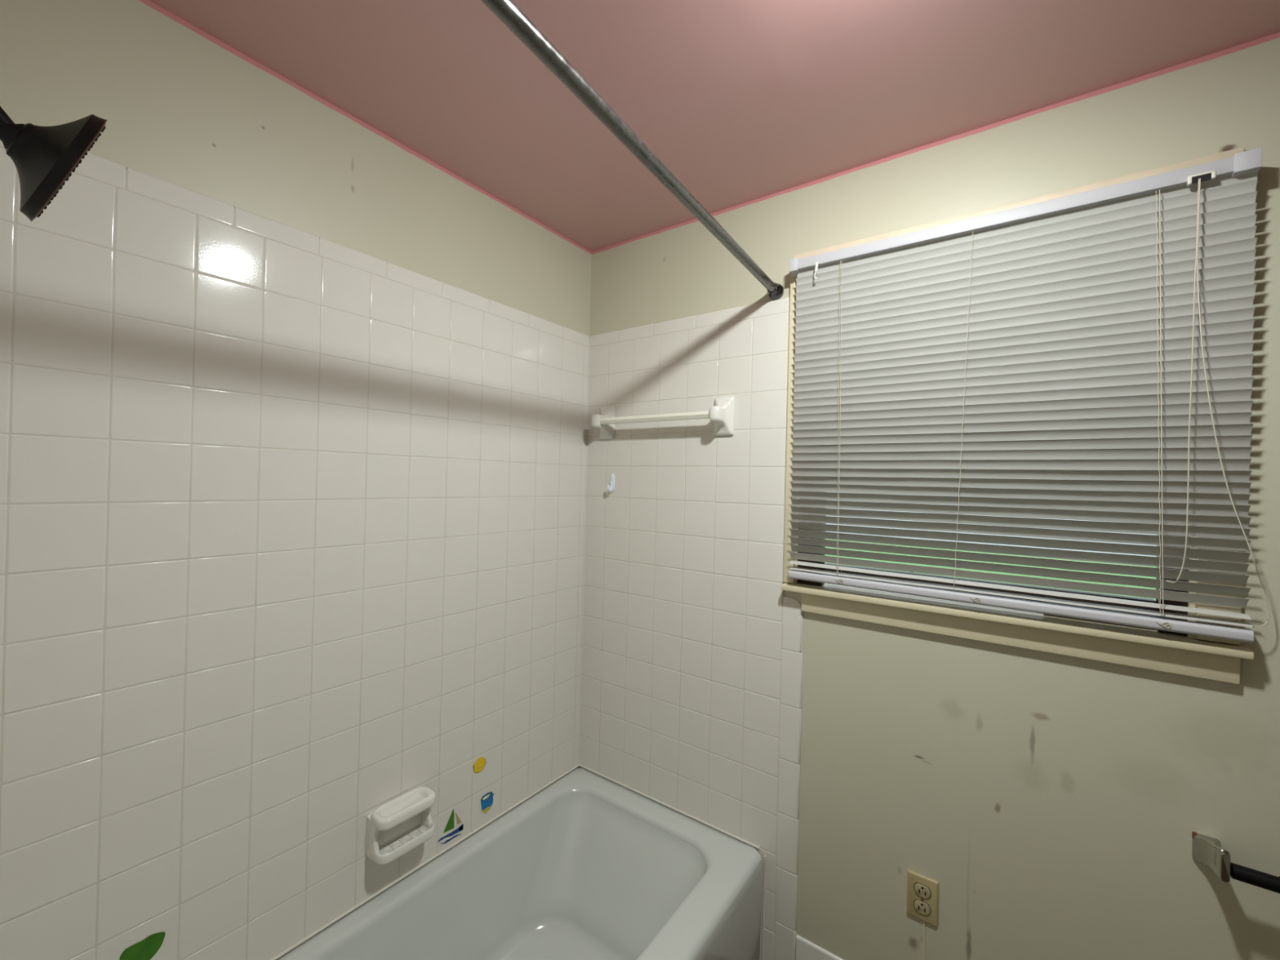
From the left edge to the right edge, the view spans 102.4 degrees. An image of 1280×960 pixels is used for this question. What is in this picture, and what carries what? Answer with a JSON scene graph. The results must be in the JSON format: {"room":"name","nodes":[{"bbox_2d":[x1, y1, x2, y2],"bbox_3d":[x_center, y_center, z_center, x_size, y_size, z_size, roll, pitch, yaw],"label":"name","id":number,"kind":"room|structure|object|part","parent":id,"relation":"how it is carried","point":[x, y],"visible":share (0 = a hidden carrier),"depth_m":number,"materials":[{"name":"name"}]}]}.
{"room":"bathroom","nodes":[
{"label":"bathroom","id":0,"kind":"room"},
{"bbox_2d":[0,0,591,959],"bbox_3d":[-0.699,0.277,1.306,0.120,2.268,1.785,1,0,36],"label":"wall","id":1,"kind":"structure","parent":0,"point":[293,403],"depth_m":1.06,"materials":[{"name":"white tile"}]},
{"bbox_2d":[120,932,165,959],"bbox_3d":[-0.905,0.862,0.936,0.001,0.052,0.060,1,0,36],"label":"sticker","id":2,"kind":"object","parent":1,"relation":"attached to","point":[146,948],"visible":1,"depth_m":0.94,"materials":[{"name":"green plastic"}]},
{"bbox_3d":[-0.637,-0.522,1.271,0.006,0.043,1.534,1,0,36],"label":"bullnose trim","id":3,"kind":"part","parent":1,"relation":"part of","materials":[{"name":"tile"}]},
{"bbox_2d":[365,786,435,864],"bbox_3d":[-0.598,0.870,1.301,0.074,0.113,0.152,1,0,36],"label":"soap dish","id":4,"kind":"object","parent":1,"relation":"attached to","point":[401,824],"visible":1,"depth_m":1.29,"materials":[{"name":"white ceramic"}]},
{"bbox_3d":[-0.608,0.874,1.308,0.048,0.105,0.152,1,0,36],"label":"dish","id":5,"kind":"part","parent":4,"relation":"part of","materials":[{"name":"white ceramic"}]},
{"bbox_2d":[370,821,435,864],"bbox_3d":[-0.598,0.912,1.300,0.070,0.028,0.152,1,0,36],"label":"soap tray","id":6,"kind":"object","parent":4,"relation":"on","point":[398,841],"depth_m":1.29,"materials":[{"name":"white ceramic"}]},
{"bbox_2d":[370,786,435,831],"bbox_3d":[-0.596,0.829,1.300,0.070,0.030,0.152,1,0,36],"label":"soap shelf","id":7,"kind":"object","parent":4,"relation":"attached to","point":[399,810],"depth_m":1.29,"materials":[{"name":"white ceramic"}]},
{"bbox_2d":[438,808,463,843],"bbox_3d":[-0.534,0.975,1.453,0.001,0.086,0.083,1,0,36],"label":"sticker","id":8,"kind":"object","parent":1,"relation":"attached to","point":[453,820],"visible":1,"depth_m":1.46,"materials":[{"name":"green"}]},
{"bbox_2d":[473,756,485,773],"bbox_3d":[-0.477,0.847,1.529,0.001,0.045,0.045,1,0,36],"label":"sticker","id":9,"kind":"object","parent":1,"relation":"attached to","point":[480,763],"visible":1,"depth_m":1.53,"materials":[{"name":"yellow plastic"}]},
{"bbox_2d":[479,791,493,813],"bbox_3d":[-0.462,0.976,1.553,0.002,0.060,0.055,1,0,36],"label":"sticker","id":10,"kind":"object","parent":1,"relation":"attached to","point":[486,801],"visible":1,"depth_m":1.55,"materials":[{"name":"blue plastic"}]},
{"bbox_2d":[149,0,1279,251],"bbox_3d":[0.634,-0.877,0.367,3.340,0.100,1.785,1,0,36],"label":"ceiling","id":11,"kind":"structure","parent":0,"point":[742,101],"depth_m":1.06,"materials":[{"name":"pink paint"}]},
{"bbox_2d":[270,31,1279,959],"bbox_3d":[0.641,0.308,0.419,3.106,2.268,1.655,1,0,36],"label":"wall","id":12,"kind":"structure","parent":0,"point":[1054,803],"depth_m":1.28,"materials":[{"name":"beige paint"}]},
{"bbox_2d":[607,473,614,492],"bbox_3d":[-0.105,0.011,1.804,0.021,0.066,0.029,1,0,36],"label":"wall hook","id":13,"kind":"object","parent":12,"relation":"attached to","point":[611,487],"visible":1,"depth_m":1.81,"materials":[{"name":"white plastic"}]},
{"bbox_3d":[-0.105,0.022,1.804,0.011,0.040,0.029,1,0,36],"label":"hook arm","id":14,"kind":"part","parent":13,"relation":"part of","materials":[{"name":"white plastic"}]},
{"bbox_3d":[-0.098,0.011,1.814,0.021,0.066,0.005,1,0,36],"label":"hook plate","id":15,"kind":"part","parent":13,"relation":"part of","materials":[{"name":"white plastic"}]},
{"bbox_2d":[480,0,783,299],"bbox_3d":[-0.031,-0.571,0.839,0.045,0.084,1.542,1,0,34],"label":"shower curtain rod","id":16,"kind":"object","parent":12,"relation":"attached to","point":[506,11],"visible":1,"depth_m":0.81,"materials":[{"name":"metal"}]},
{"bbox_2d":[591,396,734,439],"bbox_3d":[0.050,-0.199,1.669,0.524,0.118,0.075,1,0,36],"label":"towel bar","id":17,"kind":"object","parent":12,"relation":"attached to","point":[722,414],"visible":1,"depth_m":1.58,"materials":[{"name":"white ceramic"}]},
{"bbox_3d":[0.121,0.453,1.655,0.808,1.956,0.006,1,0,36],"label":"bullnose trim","id":18,"kind":"part","parent":12,"relation":"part of","materials":[{"name":"tile"}]},
{"bbox_2d":[795,934,843,959],"bbox_3d":[1.356,1.367,0.746,2.289,0.185,0.007,1,0,36],"label":"baseboard","id":19,"kind":"structure","parent":12,"relation":"attached to","point":[806,949],"depth_m":1.39,"materials":[{"name":"white wood"}]},
{"bbox_2d":[906,869,938,927],"bbox_3d":[0.680,1.008,1.239,0.067,0.107,0.009,1,0,36],"label":"wall outlet","id":20,"kind":"object","parent":12,"relation":"attached to","point":[922,891],"visible":1,"depth_m":1.24,"materials":[{"name":"beige plastic"}]},
{"bbox_2d":[913,898,930,915],"bbox_3d":[0.678,1.028,1.236,0.038,0.030,0.003,1,0,36],"label":"receptacle","id":21,"kind":"object","parent":20,"relation":"attached to","point":[922,907],"depth_m":1.24,"materials":[{"name":"beige plastic"}]},
{"bbox_2d":[913,882,931,899],"bbox_3d":[0.679,0.988,1.236,0.038,0.030,0.003,1,0,36],"label":"receptacle","id":22,"kind":"object","parent":20,"relation":"attached to","point":[922,891],"depth_m":1.24,"materials":[{"name":"beige plastic"}]},
{"bbox_2d":[923,921,925,959],"bbox_3d":[0.680,1.159,1.240,0.013,0.198,0.004,1,0,36],"label":"cable","id":23,"kind":"object","parent":12,"relation":"attached to","point":[924,922],"visible":1,"depth_m":1.24,"materials":[{"name":"beige plastic"}]},
{"bbox_2d":[781,146,1253,684],"bbox_3d":[0.795,-0.127,1.232,0.868,0.989,0.161,1,0,36],"label":"window","id":24,"kind":"structure","parent":12,"relation":"in","point":[1215,659],"depth_m":1.13,"materials":[{"name":"beige wood"}]},
{"bbox_3d":[0.773,-0.130,1.237,0.762,0.852,0.048,1,0,36],"label":"sash frame","id":25,"kind":"part","parent":24,"relation":"part of","materials":[{"name":"white metal"}]},
{"bbox_3d":[0.764,-0.152,1.197,0.858,0.893,0.016,1,0,36],"label":"casing","id":26,"kind":"part","parent":24,"relation":"part of","materials":[{"name":"beige wood"}]},
{"bbox_3d":[0.781,0.305,1.224,0.865,0.016,0.146,1,0,36],"label":"sill","id":27,"kind":"part","parent":24,"relation":"part of","materials":[{"name":"beige wood"}]},
{"bbox_3d":[0.773,-0.592,1.196,0.851,0.061,0.020,1,0,36],"label":"head casing","id":28,"kind":"part","parent":24,"relation":"part of","materials":[{"name":"paint"}]},
{"bbox_2d":[788,147,1269,643],"bbox_3d":[0.760,-0.155,1.154,0.873,0.870,0.050,1,0,36],"label":"blind","id":29,"kind":"object","parent":24,"relation":"attached to","point":[1087,356],"visible":1,"depth_m":1.08,"materials":[{"name":"grey plastic"}]},
{"bbox_3d":[0.519,-0.159,1.330,0.014,0.808,0.028,1,0,36],"label":"ladder cord","id":30,"kind":"part","parent":29,"relation":"part of","materials":[{"name":"white fabric"}]},
{"bbox_3d":[0.512,-0.160,1.317,0.010,0.808,0.001,1,0,39],"label":"pull cord","id":31,"kind":"part","parent":29,"relation":"part of","materials":[{"name":"white fabric"}]},
{"bbox_3d":[0.739,-0.154,1.172,0.024,0.808,0.028,1,0,36],"label":"ladder cord","id":32,"kind":"part","parent":29,"relation":"part of","materials":[{"name":"white fabric"}]},
{"bbox_3d":[0.747,0.266,1.158,0.833,0.028,0.029,1,0,36],"label":"rail","id":33,"kind":"part","parent":29,"relation":"part of","materials":[{"name":"grey plastic"}]},
{"bbox_3d":[0.994,-0.149,0.988,0.023,0.808,0.028,1,0,36],"label":"ladder cord","id":34,"kind":"part","parent":29,"relation":"part of","materials":[{"name":"white fabric"}]},
{"bbox_3d":[0.987,-0.149,0.974,0.019,0.808,0.002,1,0,37],"label":"pull cord","id":35,"kind":"part","parent":29,"relation":"part of","materials":[{"name":"white fabric"}]},
{"bbox_3d":[1.006,-0.182,0.954,0.033,0.748,0.006,1,0,36],"label":"lift cord","id":36,"kind":"part","parent":29,"relation":"part of","materials":[{"name":"white fabric"}]},
{"bbox_3d":[1.065,-0.146,0.916,0.112,0.817,0.028,1,0,19],"label":"lift cord","id":37,"kind":"part","parent":29,"relation":"part of","materials":[{"name":"white fabric"}]},
{"bbox_2d":[1191,831,1279,893],"bbox_3d":[1.117,0.688,0.885,0.216,0.070,0.083,1,0,36],"label":"paper holder","id":38,"kind":"object","parent":12,"relation":"attached to","point":[1206,850],"visible":1,"depth_m":0.90,"materials":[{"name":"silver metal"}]},
{"bbox_3d":[1.044,0.687,0.937,0.036,0.070,0.083,1,0,36],"label":"post","id":39,"kind":"part","parent":38,"relation":"part of","materials":[{"name":"silver metal"}]},
{"bbox_3d":[0.577,1.491,0.362,3.340,0.100,1.785,1,0,36],"label":"floor","id":40,"kind":"structure","parent":0,"visible":0},
{"bbox_2d":[277,767,762,959],"bbox_3d":[-0.386,1.230,1.056,0.713,0.376,1.530,1,0,36],"label":"bathtub","id":41,"kind":"object","parent":40,"relation":"on","point":[588,866],"visible":1,"depth_m":1.48,"materials":[{"name":"ceramic"}]},
{"bbox_3d":[0.117,0.294,-0.309,3.106,2.268,0.121,1,0,36],"label":"wall","id":42,"kind":"structure","parent":0,"visible":0},
{"bbox_2d":[0,106,106,221],"bbox_3d":[-0.720,-0.433,0.525,0.147,0.277,0.240,1,0,36],"label":"shower","id":43,"kind":"object","parent":42,"relation":"attached to","point":[43,157],"visible":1,"depth_m":0.56,"materials":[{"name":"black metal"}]},
{"bbox_3d":[-0.735,-0.464,0.498,0.022,0.180,0.177,1,0,36],"label":"shower arm","id":44,"kind":"part","parent":43,"relation":"part of","materials":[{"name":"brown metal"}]},
{"label":"outside","id":45,"kind":"structure","parent":0,"visible":0},
{"bbox_2d":[826,499,1156,556],"bbox_3d":[23.025,2.274,30.722,124.000,0.180,46.000,1,0,36],"label":"driveway","id":46,"kind":"structure","parent":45,"point":[826,500],"depth_m":17.01,"materials":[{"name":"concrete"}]},
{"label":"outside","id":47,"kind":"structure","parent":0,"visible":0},
{"bbox_2d":[824,538,1156,600],"bbox_3d":[5.595,1.784,6.556,64.000,0.180,13.600,1,0,36],"label":"lawn","id":48,"kind":"structure","parent":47,"point":[980,571],"depth_m":10.29,"materials":[{"name":"green plant"}]}
]}

